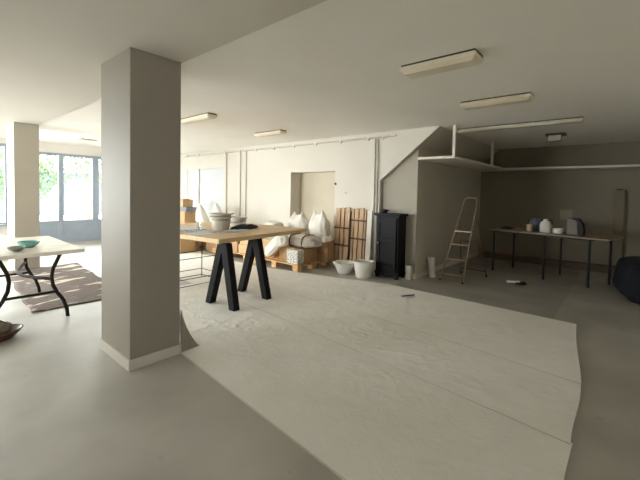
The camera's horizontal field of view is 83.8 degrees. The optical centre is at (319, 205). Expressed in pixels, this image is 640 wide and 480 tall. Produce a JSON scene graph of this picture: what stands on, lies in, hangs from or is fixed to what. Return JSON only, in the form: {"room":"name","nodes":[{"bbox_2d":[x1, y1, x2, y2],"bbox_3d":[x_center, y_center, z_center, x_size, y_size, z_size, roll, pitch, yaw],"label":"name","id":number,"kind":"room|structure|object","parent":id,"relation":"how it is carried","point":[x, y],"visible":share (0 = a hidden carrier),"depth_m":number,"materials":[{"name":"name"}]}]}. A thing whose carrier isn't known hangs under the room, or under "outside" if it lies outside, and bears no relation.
{"room":"artist's workshop","nodes":[
{"label":"artist's workshop","id":0,"kind":"room"},
{"bbox_2d":[6,122,39,269],"bbox_3d":[-5.160,-0.160,6.195,0.606,2.452,0.335,3,3,40],"label":"pillar","id":1,"kind":"structure","parent":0,"point":[23,199],"depth_m":6.00,"materials":[{"name":"paint"}]},
{"bbox_2d":[0,139,100,236],"bbox_3d":[-7.478,-0.275,7.870,0.200,2.465,9.250,3,3,40],"label":"wall","id":2,"kind":"structure","parent":0,"point":[43,147],"depth_m":8.90,"materials":[{"name":"beige paint"}]},
{"bbox_2d":[0,143,7,223],"bbox_3d":[-8.632,-0.445,6.439,0.070,1.860,4.580,3,3,40],"label":"window","id":3,"kind":"structure","parent":2,"relation":"in","point":[4,145],"depth_m":8.11,"materials":[{"name":"blue paint"}]},
{"bbox_2d":[39,152,100,241],"bbox_3d":[-5.974,-0.194,9.566,0.070,2.240,3.420,3,3,40],"label":"door","id":4,"kind":"structure","parent":2,"relation":"in","point":[61,229],"depth_m":9.15,"materials":[{"name":"blue paint"}]},
{"bbox_2d":[100,47,180,371],"bbox_3d":[-1.533,0.031,3.039,0.627,2.452,0.425,3,3,40],"label":"pillar","id":5,"kind":"structure","parent":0,"point":[141,90],"depth_m":2.84,"materials":[{"name":"beige paint"}]},
{"bbox_2d":[180,126,439,272],"bbox_3d":[-1.285,-0.168,8.432,8.490,2.465,0.350,3,3,40],"label":"wall","id":6,"kind":"structure","parent":0,"point":[273,176],"depth_m":7.59,"materials":[{"name":"beige paint"}]},
{"bbox_2d":[188,168,223,221],"bbox_3d":[-3.165,-0.020,9.884,1.840,1.985,0.070,3,3,40],"label":"door","id":7,"kind":"structure","parent":6,"relation":"in","point":[205,186],"depth_m":9.82,"materials":[{"name":"paint"}]},
{"bbox_2d":[225,153,226,212],"bbox_3d":[-2.408,-0.160,9.144,0.040,2.350,0.028,3,3,40],"label":"vertical conduit","id":8,"kind":"object","parent":6,"relation":"attached to","point":[226,153],"visible":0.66,"depth_m":9.12,"materials":[{"name":"white paint"}]},
{"bbox_2d":[239,152,240,215],"bbox_3d":[-1.968,-0.137,8.767,0.040,2.350,0.028,3,3,40],"label":"vertical conduit","id":9,"kind":"object","parent":6,"relation":"attached to","point":[240,152],"visible":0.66,"depth_m":8.75,"materials":[{"name":"white paint"}]},
{"bbox_2d":[245,151,246,222],"bbox_3d":[-1.800,-0.128,8.624,0.040,2.350,0.028,3,3,40],"label":"vertical conduit","id":10,"kind":"object","parent":6,"relation":"attached to","point":[246,151],"visible":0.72,"depth_m":8.60,"materials":[{"name":"white paint"}]},
{"bbox_2d":[183,134,396,156],"bbox_3d":[-1.365,-1.296,8.223,6.950,0.067,0.038,3,3,40],"label":"conduit pipe","id":11,"kind":"object","parent":6,"relation":"attached to","point":[393,135],"visible":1,"depth_m":7.31,"materials":[{"name":"white paint"}]},
{"bbox_2d":[372,139,375,272],"bbox_3d":[0.946,0.015,6.278,0.040,2.350,0.028,3,3,40],"label":"vertical conduit","id":12,"kind":"object","parent":6,"relation":"attached to","point":[375,139],"visible":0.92,"depth_m":6.26,"materials":[{"name":"white paint"}]},
{"bbox_2d":[374,139,378,269],"bbox_3d":[0.988,0.017,6.243,0.040,2.350,0.028,3,3,40],"label":"vertical conduit","id":13,"kind":"object","parent":6,"relation":"attached to","point":[377,163],"visible":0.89,"depth_m":6.23,"materials":[{"name":"white paint"}]},
{"bbox_2d":[300,172,334,240],"bbox_3d":[0.028,0.218,7.520,1.200,1.815,0.040,3,3,40],"label":"wall niche","id":14,"kind":"object","parent":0,"point":[317,194],"visible":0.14,"depth_m":7.53,"materials":[{"name":"beige paint"}]},
{"bbox_2d":[0,0,639,153],"bbox_3d":[-1.694,-1.418,4.942,12.700,0.298,12.750,3,3,40],"label":"ceiling","id":15,"kind":"structure","parent":0,"point":[329,68],"depth_m":2.96,"materials":[{"name":"white paint"}]},
{"bbox_2d":[79,138,96,141],"bbox_3d":[-5.152,-1.444,7.918,0.220,0.038,0.282,3,3,40],"label":"recessed light","id":16,"kind":"object","parent":15,"relation":"in","point":[82,139],"visible":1,"depth_m":7.86,"materials":[{"name":"white plastic"}]},
{"bbox_2d":[80,139,94,141],"bbox_3d":[-5.152,-1.437,7.918,0.220,0.024,0.282,3,3,40],"label":"diffuser","id":17,"kind":"object","parent":16,"relation":"attached to","point":[86,140],"depth_m":7.85,"materials":[{"name":"white plastic"}]},
{"bbox_2d":[181,112,216,124],"bbox_3d":[-1.806,-1.260,5.205,0.840,0.068,0.150,3,3,40],"label":"ceiling lamp","id":18,"kind":"object","parent":15,"relation":"attached to","point":[205,116],"visible":0.83,"depth_m":5.08,"materials":[{"name":"white plastic"}]},
{"bbox_2d":[254,129,285,136],"bbox_3d":[-0.897,-1.284,6.375,0.700,0.068,0.150,3,3,40],"label":"ceiling lamp","id":19,"kind":"object","parent":15,"relation":"attached to","point":[273,132],"visible":1,"depth_m":6.28,"materials":[{"name":"white plastic"}]},
{"bbox_2d":[400,48,483,78],"bbox_3d":[0.954,-1.114,2.841,0.605,0.073,0.197,3,3,40],"label":"ceiling lamp","id":20,"kind":"object","parent":15,"relation":"attached to","point":[471,57],"visible":1,"depth_m":2.76,"materials":[{"name":"white plastic"}]},
{"bbox_2d":[460,92,533,109],"bbox_3d":[1.922,-1.133,3.908,0.710,0.073,0.179,3,3,40],"label":"ceiling lamp","id":21,"kind":"object","parent":15,"relation":"attached to","point":[526,97],"visible":1,"depth_m":3.83,"materials":[{"name":"white plastic"}]},
{"bbox_2d":[457,116,583,132],"bbox_3d":[2.848,-1.167,5.228,1.650,0.063,0.113,3,3,40],"label":"ceiling lamp","id":22,"kind":"object","parent":15,"relation":"attached to","point":[572,119],"visible":0.88,"depth_m":5.11,"materials":[{"name":"white plastic"}]},
{"bbox_2d":[418,125,639,171],"bbox_3d":[4.290,-0.937,5.729,4.190,0.500,3.390,3,3,40],"label":"shelf","id":23,"kind":"object","parent":15,"relation":"hanging from","point":[456,161],"visible":1,"depth_m":6.72,"materials":[{"name":"white paint"}]},
{"bbox_2d":[545,132,566,141],"bbox_3d":[3.968,-1.143,5.994,0.280,0.120,0.200,3,3,40],"label":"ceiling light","id":24,"kind":"object","parent":15,"relation":"in","point":[552,137],"visible":1,"depth_m":5.94,"materials":[{"name":"white plastic"}]},
{"bbox_2d":[0,240,639,479],"bbox_3d":[-1.750,1.280,5.040,12.700,0.200,12.750,3,3,40],"label":"floor","id":25,"kind":"structure","parent":0,"point":[69,410],"depth_m":2.42,"materials":[{"name":"concrete"}]},
{"bbox_2d":[0,324,23,341],"bbox_3d":[-3.010,1.183,3.189,0.367,0.078,0.567,3,3,36],"label":"wooden tray","id":26,"kind":"object","parent":25,"relation":"on","point":[16,328],"visible":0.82,"depth_m":3.27,"materials":[{"name":"brown wood"}]},
{"bbox_2d":[0,320,11,334],"bbox_3d":[-2.972,1.117,3.260,0.240,0.146,0.150,-1,3,-39],"label":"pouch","id":27,"kind":"object","parent":26,"relation":"on","point":[5,327],"visible":0.9,"depth_m":3.27,"materials":[{"name":"brown fabric"}]},
{"bbox_2d":[0,236,84,315],"bbox_3d":[-3.399,0.814,4.021,1.480,0.742,0.870,3,3,40],"label":"folding table","id":28,"kind":"object","parent":25,"relation":"on","point":[47,246],"visible":0.92,"depth_m":3.79,"materials":[{"name":"metal"}]},
{"bbox_2d":[7,246,25,251],"bbox_3d":[-3.073,0.441,3.610,0.150,0.045,0.150,3,3,40],"label":"dish","id":29,"kind":"object","parent":28,"relation":"on","point":[11,248],"visible":1,"depth_m":3.58,"materials":[{"name":"grey ceramic"}]},
{"bbox_2d":[17,240,39,247],"bbox_3d":[-3.164,0.421,3.872,0.190,0.062,0.190,3,3,40],"label":"bowl","id":30,"kind":"object","parent":28,"relation":"on","point":[29,243],"visible":0.91,"depth_m":3.83,"materials":[{"name":"ceramic"}]},
{"bbox_2d":[8,263,100,312],"bbox_3d":[-3.829,1.119,5.243,2.763,0.016,1.023,3,3,44],"label":"rug","id":31,"kind":"object","parent":25,"relation":"on","point":[77,284],"visible":0.7,"depth_m":4.98,"materials":[{"name":"grey fabric"}]},
{"bbox_2d":[180,238,194,252],"bbox_3d":[-3.211,0.867,8.236,0.604,0.332,0.360,3,3,40],"label":"carton","id":32,"kind":"object","parent":25,"relation":"on","point":[186,245],"visible":0.4,"depth_m":8.02,"materials":[{"name":"brown cardboard"}]},
{"bbox_2d":[180,250,214,287],"bbox_3d":[-1.992,0.780,5.297,0.534,0.762,0.854,3,3,40],"label":"metal rack","id":33,"kind":"object","parent":25,"relation":"on","point":[201,268],"visible":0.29,"depth_m":5.55,"materials":[{"name":"metal"}]},
{"bbox_2d":[195,244,205,249],"bbox_3d":[-3.156,0.945,8.967,1.240,0.125,0.700,3,3,40],"label":"pallet","id":34,"kind":"object","parent":25,"relation":"on","point":[197,247],"visible":0.05,"depth_m":8.37,"materials":[{"name":"brown wood"}]},
{"bbox_2d":[195,241,205,244],"bbox_3d":[-2.792,0.715,8.625,0.460,0.375,0.540,3,3,40],"label":"carton","id":35,"kind":"object","parent":34,"relation":"on","point":[196,242],"visible":0.12,"depth_m":8.33,"materials":[{"name":"brown cardboard"}]},
{"bbox_2d":[195,204,208,222],"bbox_3d":[-2.820,0.248,8.544,0.436,0.558,0.232,3,3,40],"label":"sack","id":36,"kind":"object","parent":35,"relation":"on","point":[201,216],"visible":0.66,"depth_m":8.49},
{"bbox_3d":[-3.364,0.636,9.060,0.664,0.477,0.460,3,3,40],"label":"carton","id":37,"kind":"object","parent":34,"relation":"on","visible":0},
{"bbox_2d":[180,211,195,221],"bbox_3d":[-3.398,0.267,9.043,0.524,0.260,0.360,3,3,40],"label":"carton","id":38,"kind":"object","parent":37,"relation":"on","point":[184,216],"visible":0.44,"depth_m":8.84,"materials":[{"name":"brown cardboard"}]},
{"bbox_2d":[180,207,196,211],"bbox_3d":[-3.387,0.084,9.030,0.580,0.108,0.320,3,3,40],"label":"carton","id":39,"kind":"object","parent":38,"relation":"on","point":[186,209],"visible":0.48,"depth_m":8.81,"materials":[{"name":"grey cardboard"}]},
{"bbox_2d":[180,199,192,206],"bbox_3d":[-3.460,-0.071,9.089,0.384,0.190,0.280,3,3,40],"label":"carton","id":40,"kind":"object","parent":39,"relation":"on","point":[183,202],"visible":0.77,"depth_m":8.94,"materials":[{"name":"brown cardboard"}]},
{"bbox_2d":[206,242,215,250],"bbox_3d":[-2.350,0.798,8.315,0.420,0.500,0.440,3,3,40],"label":"carton","id":41,"kind":"object","parent":25,"relation":"on","point":[209,246],"visible":0.11,"depth_m":8.18,"materials":[{"name":"brown cardboard"}]},
{"bbox_2d":[211,203,221,219],"bbox_3d":[-2.346,0.248,8.304,0.458,0.596,0.250,3,3,40],"label":"sack","id":42,"kind":"object","parent":41,"relation":"on","point":[216,208],"visible":0.37,"depth_m":8.31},
{"bbox_2d":[212,247,244,259],"bbox_3d":[-1.661,1.018,7.809,1.220,0.125,0.800,3,3,40],"label":"pallet","id":43,"kind":"object","parent":25,"relation":"on","point":[213,249],"visible":0.07,"depth_m":7.47,"materials":[{"name":"brown wood"}]},
{"bbox_2d":[230,241,239,251],"bbox_3d":[-1.671,0.813,7.662,0.260,0.295,0.450,3,3,40],"label":"carton","id":44,"kind":"object","parent":43,"relation":"on","point":[235,245],"visible":0.16,"depth_m":7.45,"materials":[{"name":"brown cardboard"}]},
{"bbox_2d":[239,244,246,252],"bbox_3d":[-1.414,0.886,7.444,0.344,0.177,0.450,3,3,40],"label":"carton","id":45,"kind":"object","parent":43,"relation":"on","point":[242,248],"visible":0.23,"depth_m":7.29,"materials":[{"name":"brown cardboard"}]},
{"bbox_2d":[240,238,263,244],"bbox_3d":[-1.413,0.687,7.433,0.304,0.220,0.400,3,3,40],"label":"carton","id":46,"kind":"object","parent":45,"relation":"on","point":[245,242],"visible":0.13,"depth_m":7.28,"materials":[{"name":"brown cardboard"}]},
{"bbox_2d":[253,256,329,271],"bbox_3d":[-0.565,1.073,6.939,1.220,0.125,0.900,3,3,40],"label":"pallet","id":47,"kind":"object","parent":25,"relation":"on","point":[276,261],"visible":0.47,"depth_m":6.57,"materials":[{"name":"brown wood"}]},
{"bbox_2d":[262,238,278,256],"bbox_3d":[-0.873,0.830,7.210,0.344,0.327,0.480,3,3,40],"label":"carton","id":48,"kind":"object","parent":47,"relation":"on","point":[265,241],"visible":0.19,"depth_m":7.05,"materials":[{"name":"brown cardboard"}]},
{"bbox_2d":[263,220,283,239],"bbox_3d":[-0.941,0.486,7.127,0.402,0.363,0.365,3,3,40],"label":"sack","id":49,"kind":"object","parent":48,"relation":"on","point":[275,223],"visible":0.35,"depth_m":7.01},
{"bbox_2d":[265,235,288,256],"bbox_3d":[-0.811,0.747,6.672,0.594,0.515,0.193,3,3,40],"label":"sack","id":50,"kind":"object","parent":47,"relation":"on","point":[277,242],"visible":0.88,"depth_m":6.58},
{"bbox_2d":[279,244,296,259],"bbox_3d":[-0.550,0.892,6.791,0.384,0.247,0.260,3,3,40],"label":"carton","id":51,"kind":"object","parent":47,"relation":"on","point":[283,251],"visible":0.27,"depth_m":6.72,"materials":[{"name":"brown cardboard"}]},
{"bbox_2d":[287,248,303,264],"bbox_3d":[-0.444,0.910,6.385,0.270,0.245,0.160,3,3,40],"label":"block","id":52,"kind":"object","parent":47,"relation":"on","point":[294,256],"visible":1,"depth_m":6.32,"materials":[{"name":"grey stone"}]},
{"bbox_2d":[295,247,317,262],"bbox_3d":[-0.262,0.904,6.597,0.270,0.250,0.380,3,3,40],"label":"carton","id":53,"kind":"object","parent":47,"relation":"on","point":[310,254],"visible":0.7,"depth_m":6.50,"materials":[{"name":"brown cardboard"}]},
{"bbox_2d":[288,233,321,247],"bbox_3d":[-0.294,0.652,6.620,0.752,0.245,0.392,3,3,40],"label":"sack","id":54,"kind":"object","parent":53,"relation":"on","point":[301,240],"visible":0.95,"depth_m":6.44,"materials":[{"name":"beige fabric"}]},
{"bbox_2d":[318,240,333,261],"bbox_3d":[0.013,0.841,6.769,0.500,0.375,0.200,3,3,40],"label":"carton","id":55,"kind":"object","parent":47,"relation":"on","point":[326,251],"visible":0.46,"depth_m":6.60,"materials":[{"name":"brown cardboard"}]},
{"bbox_2d":[309,209,330,238],"bbox_3d":[-0.016,0.358,6.806,0.466,0.579,0.236,3,3,40],"label":"sack","id":56,"kind":"object","parent":55,"relation":"on","point":[319,225],"visible":0.88,"depth_m":6.69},
{"bbox_2d":[321,236,331,241],"bbox_3d":[0.128,0.614,6.482,0.096,0.094,0.200,3,3,40],"label":"roll","id":57,"kind":"object","parent":55,"relation":"on","point":[329,238],"visible":1,"depth_m":6.42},
{"bbox_3d":[-0.358,0.809,7.165,0.460,0.395,0.280,3,3,40],"label":"carton","id":58,"kind":"object","parent":47,"relation":"on","visible":0},
{"bbox_2d":[287,211,309,234],"bbox_3d":[-0.423,0.349,7.213,0.529,0.507,0.315,3,3,40],"label":"sack","id":59,"kind":"object","parent":58,"relation":"on","point":[297,221],"visible":0.6,"depth_m":7.08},
{"bbox_2d":[100,284,572,479],"bbox_3d":[-0.581,1.262,3.241,4.777,0.014,1.264,3,3,43],"label":"sheet","id":60,"kind":"object","parent":25,"relation":"on","point":[360,416],"visible":0.79,"depth_m":2.31,"materials":[{"name":"fabric"}]},
{"bbox_2d":[179,309,198,351],"bbox_3d":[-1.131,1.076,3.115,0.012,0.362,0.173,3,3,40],"label":"flap","id":61,"kind":"object","parent":60,"relation":"on","point":[187,342],"visible":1,"depth_m":3.08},
{"bbox_2d":[333,207,351,265],"bbox_3d":[0.413,0.591,6.683,0.340,1.126,0.107,3,3,40],"label":"slatted panel","id":62,"kind":"object","parent":25,"relation":"on","point":[342,227],"visible":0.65,"depth_m":6.66,"materials":[{"name":"brown wood"}]},
{"bbox_2d":[333,260,353,274],"bbox_3d":[0.414,1.077,6.213,0.392,0.211,0.423,3,3,40],"label":"bucket","id":63,"kind":"object","parent":25,"relation":"on","point":[345,267],"visible":0.97,"depth_m":6.11,"materials":[{"name":"white plastic"}]},
{"bbox_2d":[350,208,366,269],"bbox_3d":[0.694,0.606,6.443,0.320,1.126,0.107,3,3,40],"label":"slatted panel","id":64,"kind":"object","parent":25,"relation":"on","point":[359,219],"visible":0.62,"depth_m":6.42,"materials":[{"name":"brown wood"}]},
{"bbox_2d":[353,259,374,278],"bbox_3d":[0.734,1.062,5.955,0.373,0.272,0.370,3,3,40],"label":"bucket","id":65,"kind":"object","parent":25,"relation":"on","point":[363,267],"visible":1,"depth_m":5.83,"materials":[{"name":"white plastic"}]},
{"bbox_2d":[365,210,372,259],"bbox_3d":[0.857,0.636,6.296,0.100,1.099,0.085,3,3,40],"label":"board","id":66,"kind":"object","parent":25,"relation":"on","point":[370,213],"visible":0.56,"depth_m":6.29,"materials":[{"name":"white paint"}]},
{"bbox_2d":[180,258,580,444],"bbox_3d":[-0.806,1.197,4.807,7.090,0.014,0.898,3,3,44],"label":"sheet","id":67,"kind":"object","parent":25,"relation":"on","point":[548,404],"visible":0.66,"depth_m":3.00,"materials":[{"name":"fabric"}]},
{"bbox_2d":[180,222,306,311],"bbox_3d":[-1.429,0.758,5.418,2.234,0.820,1.760,3,3,34],"label":"work table","id":68,"kind":"object","parent":67,"relation":"on","point":[223,258],"visible":0.7,"depth_m":4.60,"materials":[{"name":"brown wood"}]},
{"bbox_2d":[180,229,206,231],"bbox_3d":[-1.819,0.348,5.010,0.300,0.002,0.420,2,2,12],"label":"paper sheet","id":69,"kind":"object","parent":68,"relation":"on","point":[190,230],"visible":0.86,"depth_m":4.97,"materials":[{"name":"grey paper"}]},
{"bbox_2d":[180,226,210,229],"bbox_3d":[-1.910,0.334,5.258,0.480,0.002,0.340,0,3,-38],"label":"paper sheet","id":70,"kind":"object","parent":68,"relation":"on","point":[202,227],"visible":0.64,"depth_m":5.25,"materials":[{"name":"white paper"}]},
{"bbox_2d":[184,231,212,234],"bbox_3d":[-1.561,0.366,4.790,0.300,0.002,0.420,2,2,29],"label":"paper sheet","id":71,"kind":"object","parent":68,"relation":"on","point":[199,232],"visible":0.86,"depth_m":4.71,"materials":[{"name":"white paper"}]},
{"bbox_2d":[211,220,230,230],"bbox_3d":[-1.442,0.283,5.186,0.276,0.145,0.276,3,3,40],"label":"mixing bowl","id":72,"kind":"object","parent":68,"relation":"on","point":[224,225],"visible":0.91,"depth_m":5.08,"materials":[{"name":"ceramic"}]},
{"bbox_2d":[209,216,232,220],"bbox_3d":[-1.440,0.184,5.183,0.330,0.049,0.330,3,3,40],"label":"mixing bowl","id":73,"kind":"object","parent":72,"relation":"on","point":[211,217],"visible":0.91,"depth_m":5.06,"materials":[{"name":"ceramic"}]},
{"bbox_2d":[208,212,233,216],"bbox_3d":[-1.439,0.135,5.181,0.366,0.046,0.366,3,3,40],"label":"mixing bowl","id":74,"kind":"object","parent":73,"relation":"on","point":[216,214],"visible":1,"depth_m":5.08,"materials":[{"name":"ceramic"}]},
{"bbox_2d":[209,231,239,232],"bbox_3d":[-1.316,0.364,4.922,0.400,0.002,0.220,0,2,-32],"label":"paper sheet","id":75,"kind":"object","parent":68,"relation":"on","point":[209,231],"visible":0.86,"depth_m":4.93,"materials":[{"name":"grey paper"}]},
{"bbox_2d":[230,222,245,226],"bbox_3d":[-1.299,0.308,5.617,0.260,0.070,0.260,3,3,40],"label":"serving bowl","id":76,"kind":"object","parent":68,"relation":"on","point":[231,223],"visible":0.45,"depth_m":5.50,"materials":[{"name":"ceramic"}]},
{"bbox_2d":[230,216,247,222],"bbox_3d":[-1.297,0.224,5.614,0.304,0.091,0.304,3,3,40],"label":"serving bowl","id":77,"kind":"object","parent":76,"relation":"on","point":[235,219],"visible":0.91,"depth_m":5.51,"materials":[{"name":"ceramic"}]},
{"bbox_2d":[227,229,248,230],"bbox_3d":[-1.175,0.352,5.117,0.210,0.002,0.300,3,3,35],"label":"paper sheet","id":78,"kind":"object","parent":68,"relation":"on","point":[232,229],"visible":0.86,"depth_m":5.06,"materials":[{"name":"grey paper"}]},
{"bbox_2d":[230,224,258,229],"bbox_3d":[-1.139,0.319,5.385,0.250,0.072,0.588,2,2,29],"label":"rag","id":79,"kind":"object","parent":68,"relation":"on","point":[241,226],"visible":0.88,"depth_m":5.30,"materials":[{"name":"grey fabric"}]},
{"bbox_2d":[180,253,580,384],"bbox_3d":[-0.204,1.182,5.527,7.010,0.008,1.578,3,3,40],"label":"sheet","id":80,"kind":"object","parent":25,"relation":"on","point":[542,344],"visible":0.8,"depth_m":4.02,"materials":[{"name":"fabric"}]},
{"bbox_2d":[374,212,408,279],"bbox_3d":[1.173,0.668,5.983,0.490,1.075,0.321,3,3,40],"label":"base cabinet","id":81,"kind":"object","parent":25,"relation":"on","point":[391,227],"visible":0.98,"depth_m":5.88,"materials":[{"name":"blue paint"}]},
{"bbox_2d":[405,264,413,279],"bbox_3d":[1.471,1.099,5.875,0.100,0.235,0.100,3,3,40],"label":"canister","id":82,"kind":"object","parent":25,"relation":"on","point":[409,268],"visible":1,"depth_m":5.84,"materials":[{"name":"white paint"}]},
{"bbox_2d":[427,257,435,277],"bbox_3d":[1.909,1.052,6.098,0.160,0.330,0.133,3,3,40],"label":"tube","id":83,"kind":"object","parent":25,"relation":"on","point":[431,260],"visible":1,"depth_m":6.05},
{"bbox_2d":[439,197,486,283],"bbox_3d":[2.439,0.547,5.991,0.877,1.368,0.459,-1,3,-44],"label":"step ladder","id":84,"kind":"object","parent":25,"relation":"on","point":[459,230],"visible":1,"depth_m":5.88,"materials":[{"name":"metal"}]},
{"bbox_2d":[506,280,525,284],"bbox_3d":[3.142,1.232,5.712,0.280,0.050,0.080,2,2,12],"label":"brush","id":85,"kind":"object","parent":25,"relation":"on","point":[509,281],"visible":1,"depth_m":5.68,"materials":[{"name":"white plastic"}]},
{"bbox_2d":[483,251,615,273],"bbox_3d":[4.700,1.165,7.346,2.500,0.130,0.140,3,3,40],"label":"baseboard","id":86,"kind":"structure","parent":25,"relation":"on","point":[528,259],"depth_m":7.24,"materials":[{"name":"beige wood"}]},
{"bbox_2d":[490,250,525,256],"bbox_3d":[4.119,1.044,7.814,0.700,0.050,0.100,3,3,40],"label":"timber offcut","id":87,"kind":"object","parent":86,"relation":"on","point":[496,251],"visible":1,"depth_m":7.76,"materials":[{"name":"brown wood"}]},
{"bbox_2d":[488,227,622,287],"bbox_3d":[4.046,0.862,6.285,0.820,0.785,1.830,0,3,-38],"label":"table","id":88,"kind":"object","parent":25,"relation":"on","point":[588,237],"visible":0.85,"depth_m":6.01,"materials":[{"name":"black metal"}]},
{"bbox_2d":[526,224,531,230],"bbox_3d":[3.749,0.398,6.383,0.090,0.120,0.090,3,3,40],"label":"cup","id":89,"kind":"object","parent":88,"relation":"on","point":[529,226],"visible":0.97,"depth_m":6.35,"materials":[{"name":"beige ceramic"}]},
{"bbox_2d":[529,218,540,230],"bbox_3d":[3.939,0.344,6.527,0.183,0.226,0.183,1,2,7],"label":"jug","id":90,"kind":"object","parent":88,"relation":"on","point":[535,222],"visible":0.82,"depth_m":6.46,"materials":[{"name":"ceramic"}]},
{"bbox_2d":[539,219,552,232],"bbox_3d":[3.960,0.353,6.252,0.185,0.229,0.185,1,2,7],"label":"jug","id":91,"kind":"object","parent":88,"relation":"on","point":[545,225],"visible":0.99,"depth_m":6.19,"materials":[{"name":"white ceramic"}]},
{"bbox_2d":[552,228,563,233],"bbox_3d":[4.068,0.433,6.085,0.170,0.085,0.170,3,3,40],"label":"bowl","id":92,"kind":"object","parent":88,"relation":"on","point":[555,230],"visible":1,"depth_m":6.02,"materials":[{"name":"white ceramic"}]},
{"bbox_2d":[566,218,585,235],"bbox_3d":[4.190,0.345,5.833,0.120,0.284,0.235,0,3,-38],"label":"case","id":93,"kind":"object","parent":88,"relation":"on","point":[575,226],"visible":0.99,"depth_m":5.80,"materials":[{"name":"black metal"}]},
{"bbox_2d":[611,189,624,265],"bbox_3d":[5.633,0.478,6.739,0.150,1.585,0.048,3,3,40],"label":"plank","id":94,"kind":"object","parent":25,"relation":"on","point":[619,198],"visible":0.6,"depth_m":6.72,"materials":[{"name":"brown wood"}]},
{"bbox_2d":[612,256,639,303],"bbox_3d":[4.804,1.048,4.930,1.084,0.545,1.410,2,2,32],"label":"beanbag","id":95,"kind":"object","parent":25,"relation":"on","point":[626,277],"visible":1,"depth_m":4.87,"materials":[{"name":"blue fabric"}]},
{"bbox_2d":[382,148,418,273],"bbox_3d":[1.341,-0.027,6.068,0.660,2.465,0.011,3,3,40],"label":"wall pier","id":96,"kind":"object","parent":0,"point":[400,187],"visible":0.43,"depth_m":5.97,"materials":[{"name":"grey paint"}]},
{"bbox_2d":[381,126,499,180],"bbox_3d":[2.579,-0.857,7.174,1.040,0.835,3.420,3,3,40],"label":"wall","id":97,"kind":"structure","parent":0,"point":[441,140],"depth_m":6.50,"materials":[{"name":"grey paint"}]},
{"bbox_2d":[415,148,480,272],"bbox_3d":[2.437,-0.051,7.350,0.660,2.465,3.360,3,3,40],"label":"wall","id":98,"kind":"structure","parent":0,"point":[442,191],"depth_m":6.74,"materials":[{"name":"grey paint"}]},
{"bbox_2d":[400,251,478,278],"bbox_3d":[2.410,1.136,7.378,0.675,0.090,3.387,3,3,40],"label":"baseboard","id":99,"kind":"structure","parent":98,"relation":"attached to","point":[439,267],"depth_m":6.76,"materials":[{"name":"white paint"}]},
{"bbox_2d":[478,141,639,264],"bbox_3d":[5.357,0.015,7.197,4.400,2.465,0.200,3,3,40],"label":"wall","id":100,"kind":"structure","parent":0,"point":[507,198],"depth_m":7.37,"materials":[{"name":"grey paint"}]},
{"bbox_2d":[560,210,572,218],"bbox_3d":[5.057,0.192,7.319,0.220,0.190,0.006,3,3,40],"label":"card","id":101,"kind":"object","parent":100,"relation":"attached to","point":[564,214],"visible":0.86,"depth_m":7.32,"materials":[{"name":"grey paper"}]},
{"label":"outside","id":102,"kind":"structure","parent":0,"visible":0},
{"bbox_2d":[0,214,100,221],"bbox_3d":[-17.744,0.507,18.473,29.100,0.200,55.000,3,3,40],"label":"ground","id":103,"kind":"structure","parent":102,"point":[55,217],"depth_m":16.78,"materials":[{"name":"white"}]},
{"bbox_2d":[0,146,57,204],"bbox_3d":[-9.139,-0.944,10.674,2.285,3.637,2.191,3,3,40],"label":"tree","id":104,"kind":"object","parent":103,"relation":"on","point":[42,168],"visible":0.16,"depth_m":10.85,"materials":[{"name":"green plant"}]},
{"bbox_2d":[0,158,100,216],"bbox_3d":[-14.010,-1.091,20.513,4.600,3.000,10.600,3,3,40],"label":"house","id":105,"kind":"structure","parent":103,"relation":"on","point":[75,203],"depth_m":18.54,"materials":[{"name":"stone"}]},
{"bbox_2d":[39,155,100,218],"bbox_3d":[-8.772,-1.341,13.530,3.058,4.235,2.944,3,3,40],"label":"tree","id":106,"kind":"object","parent":103,"relation":"on","point":[74,162],"visible":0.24,"depth_m":13.27,"materials":[{"name":"green plant"}]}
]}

